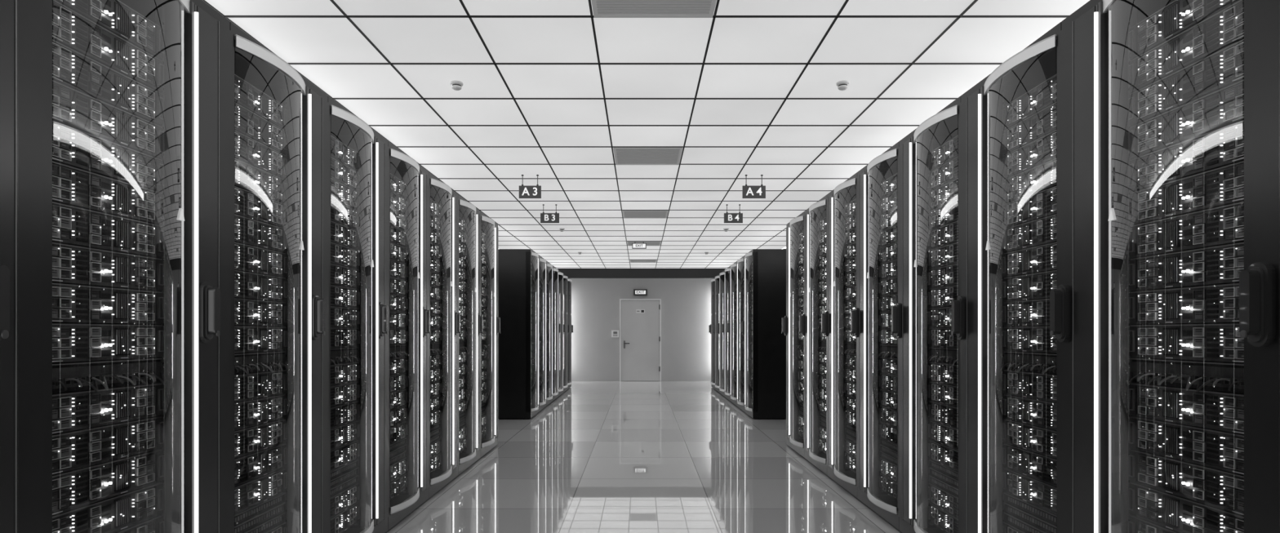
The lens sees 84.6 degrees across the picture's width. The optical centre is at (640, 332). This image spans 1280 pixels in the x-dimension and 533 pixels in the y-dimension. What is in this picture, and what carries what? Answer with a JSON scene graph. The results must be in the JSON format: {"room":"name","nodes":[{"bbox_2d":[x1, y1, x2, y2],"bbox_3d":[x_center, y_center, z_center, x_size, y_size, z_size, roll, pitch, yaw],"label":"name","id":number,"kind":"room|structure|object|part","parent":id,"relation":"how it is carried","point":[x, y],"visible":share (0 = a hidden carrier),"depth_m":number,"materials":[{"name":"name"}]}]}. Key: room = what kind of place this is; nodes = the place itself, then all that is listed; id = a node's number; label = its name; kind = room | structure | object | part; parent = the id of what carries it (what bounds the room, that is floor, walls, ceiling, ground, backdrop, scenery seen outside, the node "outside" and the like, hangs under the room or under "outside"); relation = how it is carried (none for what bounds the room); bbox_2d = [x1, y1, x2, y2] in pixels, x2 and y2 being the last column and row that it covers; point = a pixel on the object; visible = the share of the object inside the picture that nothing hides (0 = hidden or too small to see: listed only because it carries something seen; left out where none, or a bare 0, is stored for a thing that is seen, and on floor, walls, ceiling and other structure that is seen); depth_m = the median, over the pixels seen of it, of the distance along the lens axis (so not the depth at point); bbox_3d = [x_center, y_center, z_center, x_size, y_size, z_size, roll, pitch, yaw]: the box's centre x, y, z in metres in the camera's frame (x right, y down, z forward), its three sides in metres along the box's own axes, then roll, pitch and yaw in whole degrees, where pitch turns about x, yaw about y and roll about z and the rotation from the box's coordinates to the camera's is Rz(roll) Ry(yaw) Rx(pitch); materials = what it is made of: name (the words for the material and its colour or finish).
{"room":"server room","nodes":[
{"label":"server room","id":0,"kind":"room"},
{"bbox_2d":[569,278,712,381],"bbox_3d":[0.000,-0.159,17.700,5.240,2.778,0.100,0,0,0],"label":"wall","id":1,"kind":"structure","parent":0,"point":[686,303],"depth_m":17.65,"materials":[{"name":"paint"}]},
{"bbox_2d":[611,330,618,337],"bbox_3d":[-0.630,0.040,17.631,0.190,0.180,0.039,0,0,0],"label":"control panel","id":2,"kind":"object","parent":1,"relation":"attached to","point":[614,333],"visible":1,"depth_m":17.62,"materials":[{"name":"white plastic"}]},
{"bbox_2d":[619,298,661,381],"bbox_3d":[0.000,0.198,17.596,1.040,2.065,0.107,0,0,0],"label":"door frame","id":3,"kind":"structure","parent":1,"relation":"in","point":[620,300],"depth_m":17.59,"materials":[{"name":"white paint"}]},
{"bbox_2d":[621,300,659,381],"bbox_3d":[0.000,0.212,17.632,0.960,2.024,0.034,0,0,0],"label":"door","id":4,"kind":"structure","parent":3,"relation":"attached to","point":[640,357],"depth_m":17.62,"materials":[{"name":"grey metal"}]},
{"bbox_2d":[635,309,644,313],"bbox_3d":[0.000,-0.525,17.611,0.220,0.090,0.007,0,0,0],"label":"notice","id":5,"kind":"object","parent":4,"relation":"attached to","point":[637,311],"depth_m":17.61,"materials":[{"name":"grey plastic"}]},
{"bbox_2d":[633,288,647,295],"bbox_3d":[0.000,-1.000,17.616,0.340,0.150,0.068,0,0,0],"label":"exit sign","id":6,"kind":"object","parent":1,"relation":"attached to","point":[636,291],"visible":1,"depth_m":17.59,"materials":[{"name":"grey plastic"}]},
{"bbox_2d":[557,268,725,278],"bbox_3d":[0.000,-1.431,17.110,5.240,0.233,0.120,0,0,0],"label":"ceiling beam","id":7,"kind":"structure","parent":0,"point":[570,273],"depth_m":17.05,"materials":[{"name":"black paint"}]},
{"bbox_2d":[385,381,902,532],"bbox_3d":[0.000,1.280,7.225,5.440,0.100,21.050,0,0,0],"label":"floor","id":8,"kind":"structure","parent":0,"point":[602,456],"depth_m":5.87,"materials":[{"name":"tile"}]},
{"bbox_2d":[0,0,44,532],"bbox_3d":[-2.015,0.030,1.403,1.060,2.400,0.826,0,0,0],"label":"rack","id":9,"kind":"object","parent":8,"relation":"on","point":[21,21],"visible":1,"depth_m":1.75,"materials":[{"name":"black metal"}]},
{"bbox_3d":[-1.513,-0.070,1.645,0.056,0.215,0.062,0,0,0],"label":"door handle","id":10,"kind":"part","parent":9,"relation":"part of","materials":[{"name":"grey plastic"}]},
{"bbox_3d":[-1.531,-0.005,1.375,0.088,2.259,0.714,0,0,0],"label":"door frame","id":11,"kind":"part","parent":9,"relation":"part of","materials":[{"name":"paint"}]},
{"bbox_2d":[44,0,231,532],"bbox_3d":[-2.015,0.030,2.233,1.060,2.400,0.826,0,0,0],"label":"rack","id":12,"kind":"object","parent":8,"relation":"on","point":[137,93],"visible":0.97,"depth_m":2.26,"materials":[{"name":"black metal"}]},
{"bbox_3d":[-1.531,-0.005,2.205,0.088,2.259,0.714,0,0,0],"label":"door frame","id":13,"kind":"part","parent":12,"relation":"part of","materials":[{"name":"paint"}]},
{"bbox_3d":[-1.513,-0.070,2.475,0.056,0.215,0.062,0,0,0],"label":"door handle","id":14,"kind":"part","parent":12,"relation":"part of","materials":[{"name":"grey plastic"}]},
{"bbox_2d":[230,22,328,532],"bbox_3d":[-2.015,0.030,3.063,1.060,2.400,0.826,0,0,0],"label":"rack","id":15,"kind":"object","parent":8,"relation":"on","point":[280,119],"visible":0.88,"depth_m":3.16,"materials":[{"name":"black metal"}]},
{"bbox_3d":[-1.519,-0.013,2.955,0.052,2.225,0.550,0,0,0],"label":"curved glass door","id":16,"kind":"part","parent":15,"relation":"part of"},
{"bbox_3d":[-1.513,-0.070,3.305,0.056,0.215,0.062,0,0,0],"label":"door handle","id":17,"kind":"part","parent":15,"relation":"part of","materials":[{"name":"grey plastic"}]},
{"bbox_2d":[328,96,388,532],"bbox_3d":[-2.015,0.030,3.893,1.060,2.400,0.826,0,0,0],"label":"rack","id":18,"kind":"object","parent":8,"relation":"on","point":[358,156],"visible":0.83,"depth_m":4.03,"materials":[{"name":"black metal"}]},
{"bbox_3d":[-1.519,-0.013,3.785,0.052,2.225,0.550,0,0,0],"label":"curved glass door","id":19,"kind":"part","parent":18,"relation":"part of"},
{"bbox_3d":[-1.513,-0.070,4.135,0.056,0.215,0.062,0,0,0],"label":"door handle","id":20,"kind":"part","parent":18,"relation":"part of","materials":[{"name":"grey plastic"}]},
{"bbox_2d":[388,142,430,529],"bbox_3d":[-2.015,0.030,4.723,1.060,2.400,0.826,0,0,0],"label":"rack","id":21,"kind":"object","parent":8,"relation":"on","point":[409,312],"visible":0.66,"depth_m":4.85,"materials":[{"name":"black metal"}]},
{"bbox_3d":[-1.519,-0.013,4.615,0.052,2.225,0.550,0,0,0],"label":"curved glass door","id":22,"kind":"part","parent":21,"relation":"part of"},
{"bbox_3d":[-1.513,-0.070,4.965,0.056,0.215,0.062,0,0,0],"label":"door handle","id":23,"kind":"part","parent":21,"relation":"part of","materials":[{"name":"grey plastic"}]},
{"bbox_2d":[428,172,460,498],"bbox_3d":[-2.015,0.030,5.553,1.060,2.400,0.826,0,0,0],"label":"rack","id":24,"kind":"object","parent":8,"relation":"on","point":[445,317],"visible":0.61,"depth_m":5.72,"materials":[{"name":"black metal"}]},
{"bbox_3d":[-1.519,-0.013,5.445,0.052,2.225,0.550,0,0,0],"label":"curved glass door","id":25,"kind":"part","parent":24,"relation":"part of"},
{"bbox_3d":[-1.513,-0.070,5.795,0.056,0.215,0.062,0,0,0],"label":"door handle","id":26,"kind":"part","parent":24,"relation":"part of","materials":[{"name":"grey plastic"}]},
{"bbox_2d":[458,195,483,475],"bbox_3d":[-2.015,0.030,6.383,1.060,2.400,0.826,0,0,0],"label":"rack","id":27,"kind":"object","parent":8,"relation":"on","point":[469,217],"visible":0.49,"depth_m":6.55,"materials":[{"name":"black metal"}]},
{"bbox_3d":[-1.519,-0.013,6.275,0.052,2.225,0.550,0,0,0],"label":"curved glass door","id":28,"kind":"part","parent":27,"relation":"part of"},
{"bbox_3d":[-1.513,-0.070,6.625,0.056,0.215,0.062,0,0,0],"label":"door handle","id":29,"kind":"part","parent":27,"relation":"part of","materials":[{"name":"grey plastic"}]},
{"bbox_2d":[480,211,500,457],"bbox_3d":[-2.015,0.030,7.213,1.060,2.400,0.826,0,0,0],"label":"rack","id":30,"kind":"object","parent":8,"relation":"on","point":[489,228],"visible":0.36,"depth_m":7.38,"materials":[{"name":"black metal"}]},
{"bbox_3d":[-1.519,-0.013,7.105,0.052,2.225,0.550,0,0,0],"label":"curved glass door","id":31,"kind":"part","parent":30,"relation":"part of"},
{"bbox_3d":[-1.513,-0.070,7.455,0.056,0.215,0.062,0,0,0],"label":"door handle","id":32,"kind":"part","parent":30,"relation":"part of","materials":[{"name":"grey plastic"}]},
{"bbox_2d":[497,248,541,419],"bbox_3d":[-2.015,0.030,10.313,1.060,2.400,0.826,0,0,0],"label":"rack","id":33,"kind":"object","parent":8,"relation":"on","point":[518,269],"visible":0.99,"depth_m":9.90,"materials":[{"name":"black metal"}]},
{"bbox_3d":[-1.531,-0.005,10.285,0.088,2.259,0.714,0,0,0],"label":"door frame","id":34,"kind":"part","parent":33,"relation":"part of","materials":[{"name":"paint"}]},
{"bbox_3d":[-1.519,-0.013,10.205,0.052,2.225,0.550,0,0,0],"label":"curved glass door","id":35,"kind":"part","parent":33,"relation":"part of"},
{"bbox_3d":[-1.513,-0.070,10.555,0.056,0.215,0.062,0,0,0],"label":"door handle","id":36,"kind":"part","parent":33,"relation":"part of","materials":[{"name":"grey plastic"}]},
{"bbox_2d":[538,255,548,412],"bbox_3d":[-2.015,0.030,11.143,1.060,2.400,0.826,0,0,0],"label":"rack","id":37,"kind":"object","parent":8,"relation":"on","point":[543,264],"visible":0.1,"depth_m":11.31,"materials":[{"name":"black metal"}]},
{"bbox_3d":[-1.519,-0.013,11.035,0.052,2.225,0.550,0,0,0],"label":"curved glass door","id":38,"kind":"part","parent":37,"relation":"part of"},
{"bbox_3d":[-1.513,-0.070,11.385,0.056,0.215,0.062,0,0,0],"label":"door handle","id":39,"kind":"part","parent":37,"relation":"part of","materials":[{"name":"grey plastic"}]},
{"bbox_2d":[546,261,555,405],"bbox_3d":[-2.015,0.030,11.973,1.060,2.400,0.826,0,0,0],"label":"rack","id":40,"kind":"object","parent":8,"relation":"on","point":[549,267],"visible":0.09,"depth_m":12.14,"materials":[{"name":"black metal"}]},
{"bbox_3d":[-1.531,-0.005,11.945,0.088,2.259,0.714,0,0,0],"label":"door frame","id":41,"kind":"part","parent":40,"relation":"part of","materials":[{"name":"paint"}]},
{"bbox_3d":[-1.519,-0.013,11.865,0.052,2.225,0.550,0,0,0],"label":"curved glass door","id":42,"kind":"part","parent":40,"relation":"part of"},
{"bbox_3d":[-1.513,-0.070,12.215,0.056,0.215,0.062,0,0,0],"label":"door handle","id":43,"kind":"part","parent":40,"relation":"part of","materials":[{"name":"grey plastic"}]},
{"bbox_2d":[552,266,560,400],"bbox_3d":[-2.015,0.030,12.803,1.060,2.400,0.826,0,0,0],"label":"rack","id":44,"kind":"object","parent":8,"relation":"on","point":[555,271],"visible":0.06,"depth_m":12.97,"materials":[{"name":"black metal"}]},
{"bbox_3d":[-1.531,-0.005,12.775,0.088,2.259,0.714,0,0,0],"label":"door frame","id":45,"kind":"part","parent":44,"relation":"part of","materials":[{"name":"paint"}]},
{"bbox_3d":[-1.519,-0.013,12.695,0.052,2.225,0.550,0,0,0],"label":"curved glass door","id":46,"kind":"part","parent":44,"relation":"part of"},
{"bbox_2d":[558,270,564,396],"bbox_3d":[-2.015,0.030,13.633,1.060,2.400,0.826,0,0,0],"label":"rack","id":47,"kind":"object","parent":8,"relation":"on","point":[560,274],"visible":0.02,"depth_m":13.80,"materials":[{"name":"black metal"}]},
{"bbox_3d":[-1.519,-0.013,13.525,0.052,2.225,0.550,0,0,0],"label":"curved glass door","id":48,"kind":"part","parent":47,"relation":"part of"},
{"bbox_2d":[563,274,569,392],"bbox_3d":[-2.015,0.030,14.463,1.060,2.400,0.826,0,0,0],"label":"rack","id":49,"kind":"object","parent":8,"relation":"on","point":[565,277],"visible":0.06,"depth_m":14.63,"materials":[{"name":"black metal"}]},
{"bbox_3d":[-1.519,-0.013,14.355,0.052,2.225,0.550,0,0,0],"label":"curved glass door","id":50,"kind":"part","parent":49,"relation":"part of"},
{"bbox_2d":[567,277,573,389],"bbox_3d":[-2.015,0.030,15.293,1.060,2.400,0.826,0,0,0],"label":"rack","id":51,"kind":"object","parent":8,"relation":"on","point":[569,281],"visible":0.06,"depth_m":15.46,"materials":[{"name":"black metal"}]},
{"bbox_3d":[-1.531,-0.005,15.265,0.088,2.259,0.714,0,0,0],"label":"door frame","id":52,"kind":"part","parent":51,"relation":"part of","materials":[{"name":"paint"}]},
{"bbox_3d":[-1.519,-0.013,15.185,0.052,2.225,0.550,0,0,0],"label":"curved glass door","id":53,"kind":"part","parent":51,"relation":"part of","materials":[{"name":"grey glass"}]},
{"bbox_2d":[708,277,715,389],"bbox_3d":[2.055,0.030,15.293,1.060,2.400,0.826,0,0,0],"label":"rack","id":54,"kind":"object","parent":8,"relation":"on","point":[713,281],"visible":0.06,"depth_m":15.46,"materials":[{"name":"black metal"}]},
{"bbox_3d":[1.553,-0.070,15.670,0.056,0.215,0.062,0,0,0],"label":"door handle","id":55,"kind":"part","parent":54,"relation":"part of","materials":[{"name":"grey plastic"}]},
{"bbox_3d":[1.559,-0.013,15.185,0.052,2.225,0.550,0,0,0],"label":"curved glass door","id":56,"kind":"part","parent":54,"relation":"part of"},
{"bbox_3d":[1.571,-0.005,15.265,0.088,2.259,0.714,0,0,0],"label":"door frame","id":57,"kind":"part","parent":54,"relation":"part of","materials":[{"name":"paint"}]},
{"bbox_2d":[712,274,719,392],"bbox_3d":[2.055,0.030,14.463,1.060,2.400,0.826,0,0,0],"label":"rack","id":58,"kind":"object","parent":8,"relation":"on","point":[717,277],"visible":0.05,"depth_m":14.63,"materials":[{"name":"black metal"}]},
{"bbox_3d":[1.553,-0.070,14.840,0.056,0.215,0.062,0,0,0],"label":"door handle","id":59,"kind":"part","parent":58,"relation":"part of","materials":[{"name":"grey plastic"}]},
{"bbox_3d":[1.559,-0.013,14.355,0.052,2.225,0.550,0,0,0],"label":"curved glass door","id":60,"kind":"part","parent":58,"relation":"part of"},
{"bbox_3d":[1.571,-0.005,14.435,0.088,2.259,0.714,0,0,0],"label":"door frame","id":61,"kind":"part","parent":58,"relation":"part of","materials":[{"name":"paint"}]},
{"bbox_2d":[716,270,724,396],"bbox_3d":[2.055,0.030,13.633,1.060,2.400,0.826,0,0,0],"label":"rack","id":62,"kind":"object","parent":8,"relation":"on","point":[722,275],"visible":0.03,"depth_m":13.80,"materials":[{"name":"black metal"}]},
{"bbox_3d":[1.553,-0.070,14.010,0.056,0.215,0.062,0,0,0],"label":"door handle","id":63,"kind":"part","parent":62,"relation":"part of","materials":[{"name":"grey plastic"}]},
{"bbox_3d":[1.559,-0.013,13.525,0.052,2.225,0.550,0,0,0],"label":"curved glass door","id":64,"kind":"part","parent":62,"relation":"part of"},
{"bbox_3d":[1.571,-0.005,13.605,0.088,2.259,0.714,0,0,0],"label":"door frame","id":65,"kind":"part","parent":62,"relation":"part of","materials":[{"name":"paint"}]},
{"bbox_2d":[721,266,730,400],"bbox_3d":[2.055,0.030,12.803,1.060,2.400,0.826,0,0,0],"label":"rack","id":66,"kind":"object","parent":8,"relation":"on","point":[724,326],"visible":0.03,"depth_m":12.97,"materials":[{"name":"black metal"}]},
{"bbox_3d":[1.553,-0.070,13.180,0.056,0.215,0.062,0,0,0],"label":"door handle","id":67,"kind":"part","parent":66,"relation":"part of","materials":[{"name":"grey plastic"}]},
{"bbox_3d":[1.559,-0.013,12.695,0.052,2.225,0.550,0,0,0],"label":"curved glass door","id":68,"kind":"part","parent":66,"relation":"part of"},
{"bbox_3d":[1.571,-0.005,12.775,0.088,2.259,0.714,0,0,0],"label":"door frame","id":69,"kind":"part","parent":66,"relation":"part of","materials":[{"name":"paint"}]},
{"bbox_2d":[727,261,737,405],"bbox_3d":[2.055,0.030,11.973,1.060,2.400,0.826,0,0,0],"label":"rack","id":70,"kind":"object","parent":8,"relation":"on","point":[733,267],"visible":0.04,"depth_m":12.14,"materials":[{"name":"black metal"}]},
{"bbox_3d":[1.553,-0.070,12.350,0.056,0.215,0.062,0,0,0],"label":"door handle","id":71,"kind":"part","parent":70,"relation":"part of","materials":[{"name":"grey plastic"}]},
{"bbox_3d":[1.559,-0.013,11.865,0.052,2.225,0.550,0,0,0],"label":"curved glass door","id":72,"kind":"part","parent":70,"relation":"part of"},
{"bbox_3d":[1.571,-0.005,11.945,0.088,2.259,0.714,0,0,0],"label":"door frame","id":73,"kind":"part","parent":70,"relation":"part of","materials":[{"name":"paint"}]},
{"bbox_2d":[733,255,744,411],"bbox_3d":[2.055,0.030,11.143,1.060,2.400,0.826,0,0,0],"label":"rack","id":74,"kind":"object","parent":8,"relation":"on","point":[740,264],"visible":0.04,"depth_m":11.31,"materials":[{"name":"black metal"}]},
{"bbox_3d":[1.553,-0.070,11.520,0.056,0.215,0.062,0,0,0],"label":"door handle","id":75,"kind":"part","parent":74,"relation":"part of","materials":[{"name":"grey plastic"}]},
{"bbox_3d":[1.559,-0.013,11.035,0.052,2.225,0.550,0,0,0],"label":"curved glass door","id":76,"kind":"part","parent":74,"relation":"part of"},
{"bbox_3d":[1.571,-0.005,11.115,0.088,2.259,0.714,0,0,0],"label":"door frame","id":77,"kind":"part","parent":74,"relation":"part of","materials":[{"name":"paint"}]},
{"bbox_2d":[740,248,786,419],"bbox_3d":[2.055,0.030,10.313,1.060,2.400,0.826,0,0,0],"label":"rack","id":78,"kind":"object","parent":8,"relation":"on","point":[764,269],"visible":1,"depth_m":9.90,"materials":[{"name":"black metal"}]},
{"bbox_3d":[1.553,-0.070,10.690,0.056,0.215,0.062,0,0,0],"label":"door handle","id":79,"kind":"part","parent":78,"relation":"part of","materials":[{"name":"grey plastic"}]},
{"bbox_3d":[1.559,-0.013,10.205,0.052,2.225,0.550,0,0,0],"label":"curved glass door","id":80,"kind":"part","parent":78,"relation":"part of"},
{"bbox_3d":[1.571,-0.005,10.285,0.088,2.259,0.714,0,0,0],"label":"door frame","id":81,"kind":"part","parent":78,"relation":"part of","materials":[{"name":"paint"}]},
{"bbox_2d":[781,211,804,457],"bbox_3d":[2.055,0.030,7.213,1.060,2.400,0.826,0,0,0],"label":"rack","id":82,"kind":"object","parent":8,"relation":"on","point":[795,228],"visible":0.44,"depth_m":7.38,"materials":[{"name":"black metal"}]},
{"bbox_3d":[1.553,-0.070,7.590,0.056,0.215,0.062,0,0,0],"label":"door handle","id":83,"kind":"part","parent":82,"relation":"part of","materials":[{"name":"grey plastic"}]},
{"bbox_3d":[1.559,-0.013,7.105,0.052,2.225,0.550,0,0,0],"label":"curved glass door","id":84,"kind":"part","parent":82,"relation":"part of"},
{"bbox_3d":[1.571,-0.005,7.185,0.088,2.259,0.714,0,0,0],"label":"door frame","id":85,"kind":"part","parent":82,"relation":"part of","materials":[{"name":"paint"}]},
{"bbox_2d":[799,195,826,475],"bbox_3d":[2.055,0.030,6.383,1.060,2.400,0.826,0,0,0],"label":"rack","id":86,"kind":"object","parent":8,"relation":"on","point":[815,216],"visible":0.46,"depth_m":6.55,"materials":[{"name":"black metal"}]},
{"bbox_3d":[1.553,-0.070,6.760,0.056,0.215,0.062,0,0,0],"label":"door handle","id":87,"kind":"part","parent":86,"relation":"part of","materials":[{"name":"grey plastic"}]},
{"bbox_3d":[1.559,-0.013,6.275,0.052,2.225,0.550,0,0,0],"label":"curved glass door","id":88,"kind":"part","parent":86,"relation":"part of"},
{"bbox_2d":[821,172,857,497],"bbox_3d":[2.055,0.030,5.553,1.060,2.400,0.826,0,0,0],"label":"rack","id":89,"kind":"object","parent":8,"relation":"on","point":[842,202],"visible":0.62,"depth_m":5.72,"materials":[{"name":"black metal"}]},
{"bbox_3d":[1.553,-0.070,5.930,0.056,0.215,0.062,0,0,0],"label":"door handle","id":90,"kind":"part","parent":89,"relation":"part of","materials":[{"name":"grey plastic"}]},
{"bbox_3d":[1.559,-0.013,5.445,0.052,2.225,0.550,0,0,0],"label":"curved glass door","id":91,"kind":"part","parent":89,"relation":"part of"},
{"bbox_2d":[850,142,898,529],"bbox_3d":[2.055,0.030,4.723,1.060,2.400,0.826,0,0,0],"label":"rack","id":92,"kind":"object","parent":8,"relation":"on","point":[877,182],"visible":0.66,"depth_m":4.85,"materials":[{"name":"black metal"}]},
{"bbox_3d":[1.553,-0.070,5.100,0.056,0.215,0.062,0,0,0],"label":"door handle","id":93,"kind":"part","parent":92,"relation":"part of","materials":[{"name":"grey plastic"}]},
{"bbox_3d":[1.559,-0.013,4.615,0.052,2.225,0.550,0,0,0],"label":"curved glass door","id":94,"kind":"part","parent":92,"relation":"part of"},
{"bbox_2d":[890,96,960,532],"bbox_3d":[2.055,0.030,3.893,1.060,2.400,0.826,0,0,0],"label":"rack","id":95,"kind":"object","parent":8,"relation":"on","point":[929,156],"visible":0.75,"depth_m":4.01,"materials":[{"name":"black metal"}]},
{"bbox_3d":[1.553,-0.070,4.270,0.056,0.215,0.062,0,0,0],"label":"door handle","id":96,"kind":"part","parent":95,"relation":"part of","materials":[{"name":"grey plastic"}]},
{"bbox_3d":[1.559,-0.013,3.785,0.052,2.225,0.550,0,0,0],"label":"curved glass door","id":97,"kind":"part","parent":95,"relation":"part of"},
{"bbox_2d":[951,22,1061,532],"bbox_3d":[2.055,0.030,3.063,1.060,2.400,0.826,0,0,0],"label":"rack","id":98,"kind":"object","parent":8,"relation":"on","point":[1010,120],"visible":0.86,"depth_m":3.14,"materials":[{"name":"black metal"}]},
{"bbox_3d":[1.553,-0.070,3.440,0.056,0.215,0.062,0,0,0],"label":"door handle","id":99,"kind":"part","parent":98,"relation":"part of","materials":[{"name":"grey plastic"}]},
{"bbox_3d":[1.559,-0.013,2.955,0.052,2.225,0.550,0,0,0],"label":"curved glass door","id":100,"kind":"part","parent":98,"relation":"part of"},
{"bbox_2d":[1049,0,1252,532],"bbox_3d":[2.055,0.030,2.233,1.060,2.400,0.826,0,0,0],"label":"rack","id":101,"kind":"object","parent":8,"relation":"on","point":[1156,95],"visible":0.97,"depth_m":2.27,"materials":[{"name":"black metal"}]},
{"bbox_3d":[1.553,-0.070,2.610,0.056,0.215,0.062,0,0,0],"label":"door handle","id":102,"kind":"part","parent":101,"relation":"part of","materials":[{"name":"grey plastic"}]},
{"bbox_3d":[1.571,-0.005,2.205,0.088,2.259,0.714,0,0,0],"label":"door frame","id":103,"kind":"part","parent":101,"relation":"part of","materials":[{"name":"paint"}]},
{"bbox_2d":[1239,0,1279,532],"bbox_3d":[2.055,0.030,1.403,1.060,2.400,0.826,0,0,0],"label":"rack","id":104,"kind":"object","parent":8,"relation":"on","point":[1259,285],"visible":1,"depth_m":1.77,"materials":[{"name":"black metal"}]},
{"bbox_3d":[1.553,-0.070,1.780,0.056,0.215,0.062,0,0,0],"label":"door handle","id":105,"kind":"part","parent":104,"relation":"part of","materials":[{"name":"grey plastic"}]},
{"bbox_3d":[1.571,-0.005,1.375,0.088,2.259,0.714,0,0,0],"label":"door frame","id":106,"kind":"part","parent":104,"relation":"part of","materials":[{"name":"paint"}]},
{"bbox_2d":[204,0,1089,268],"bbox_3d":[0.000,-1.598,7.225,5.440,0.100,21.050,0,0,0],"label":"ceiling","id":107,"kind":"structure","parent":0,"point":[294,40],"depth_m":4.64,"materials":[{"name":"grey tile"}]},
{"bbox_2d":[449,80,462,90],"bbox_3d":[-1.140,-1.526,4.360,0.080,0.045,0.080,0,0,0],"label":"smoke detector","id":108,"kind":"object","parent":107,"relation":"attached to","point":[455,85],"visible":1,"depth_m":4.34,"materials":[{"name":"white plastic"}]},
{"bbox_2d":[519,174,541,198],"bbox_3d":[-1.083,-1.431,6.900,0.217,0.233,0.020,0,0,0],"label":"aisle sign","id":109,"kind":"object","parent":107,"relation":"hanging from","point":[525,192],"visible":1,"depth_m":6.89,"materials":[{"name":"grey"}]},
{"bbox_3d":[-1.083,-1.376,6.900,0.217,0.122,0.012,0,0,0],"label":"sign plate","id":110,"kind":"part","parent":109,"relation":"part of","materials":[{"name":"grey"}]},
{"bbox_2d":[540,204,559,222],"bbox_3d":[-1.095,-1.435,8.500,0.226,0.227,0.020,0,0,0],"label":"aisle sign","id":111,"kind":"object","parent":107,"relation":"hanging from","point":[544,217],"visible":1,"depth_m":8.49,"materials":[{"name":"grey"}]},
{"bbox_3d":[-1.095,-1.380,8.500,0.226,0.118,0.012,0,0,0],"label":"sign plate","id":112,"kind":"part","parent":111,"relation":"part of","materials":[{"name":"grey"}]},
{"bbox_2d":[202,0,1068,268],"bbox_3d":[0.000,-1.545,7.225,5.240,0.006,20.850,0,0,0],"label":"grid","id":113,"kind":"object","parent":107,"relation":"attached to","point":[961,15],"depth_m":5.25,"materials":[{"name":"black metal"}]},
{"bbox_2d":[631,241,646,248],"bbox_3d":[-0.020,-1.486,11.976,0.240,0.122,0.048,0,0,0],"label":"exit sign","id":114,"kind":"object","parent":107,"relation":"attached to","point":[634,246],"visible":1,"depth_m":11.96,"materials":[{"name":"grey plastic"}]},
{"bbox_2d":[629,259,657,262],"bbox_3d":[0.063,-1.542,15.238,0.580,0.012,0.585,0,0,0],"label":"ceiling vent","id":115,"kind":"object","parent":107,"relation":"in","point":[631,260],"depth_m":15.16,"materials":[{"name":"grey metal"}]},
{"bbox_2d":[626,241,661,245],"bbox_3d":[0.063,-1.542,12.212,0.580,0.012,0.585,0,0,0],"label":"ceiling vent","id":116,"kind":"object","parent":107,"relation":"in","point":[629,243],"depth_m":12.12,"materials":[{"name":"grey metal"}]},
{"bbox_2d":[622,210,668,217],"bbox_3d":[0.063,-1.542,9.188,0.580,0.012,0.585,0,0,0],"label":"ceiling vent","id":117,"kind":"object","parent":107,"relation":"in","point":[626,214],"depth_m":9.20,"materials":[{"name":"grey metal"}]},
{"bbox_2d":[613,147,682,164],"bbox_3d":[0.063,-1.542,6.162,0.580,0.012,0.585,0,0,0],"label":"ceiling vent","id":118,"kind":"object","parent":107,"relation":"in","point":[623,156],"depth_m":6.17,"materials":[{"name":"grey metal"}]},
{"bbox_2d":[591,0,716,17],"bbox_3d":[0.063,-1.542,3.138,0.580,0.012,0.585,0,0,0],"label":"ceiling vent","id":119,"kind":"object","parent":107,"relation":"in","point":[601,8],"depth_m":3.36,"materials":[{"name":"grey metal"}]},
{"bbox_2d":[724,204,742,222],"bbox_3d":[1.124,-1.435,8.500,0.226,0.227,0.020,0,0,0],"label":"aisle sign","id":120,"kind":"object","parent":107,"relation":"hanging from","point":[728,217],"visible":1,"depth_m":8.49,"materials":[{"name":"grey"}]},
{"bbox_3d":[1.124,-1.380,8.500,0.226,0.118,0.012,0,0,0],"label":"sign plate","id":121,"kind":"part","parent":120,"relation":"part of","materials":[{"name":"grey"}]},
{"bbox_2d":[742,174,765,198],"bbox_3d":[1.115,-1.431,6.900,0.226,0.233,0.020,0,0,0],"label":"aisle sign","id":122,"kind":"object","parent":107,"relation":"hanging from","point":[748,192],"visible":1,"depth_m":6.89,"materials":[{"name":"grey"}]},
{"bbox_3d":[1.115,-1.376,6.900,0.226,0.122,0.012,0,0,0],"label":"sign plate","id":123,"kind":"part","parent":122,"relation":"part of","materials":[{"name":"grey"}]},
{"bbox_2d":[835,80,849,90],"bbox_3d":[1.256,-1.526,4.360,0.080,0.045,0.080,0,0,0],"label":"smoke detector","id":124,"kind":"object","parent":107,"relation":"attached to","point":[842,85],"visible":1,"depth_m":4.34,"materials":[{"name":"white plastic"}]}
]}

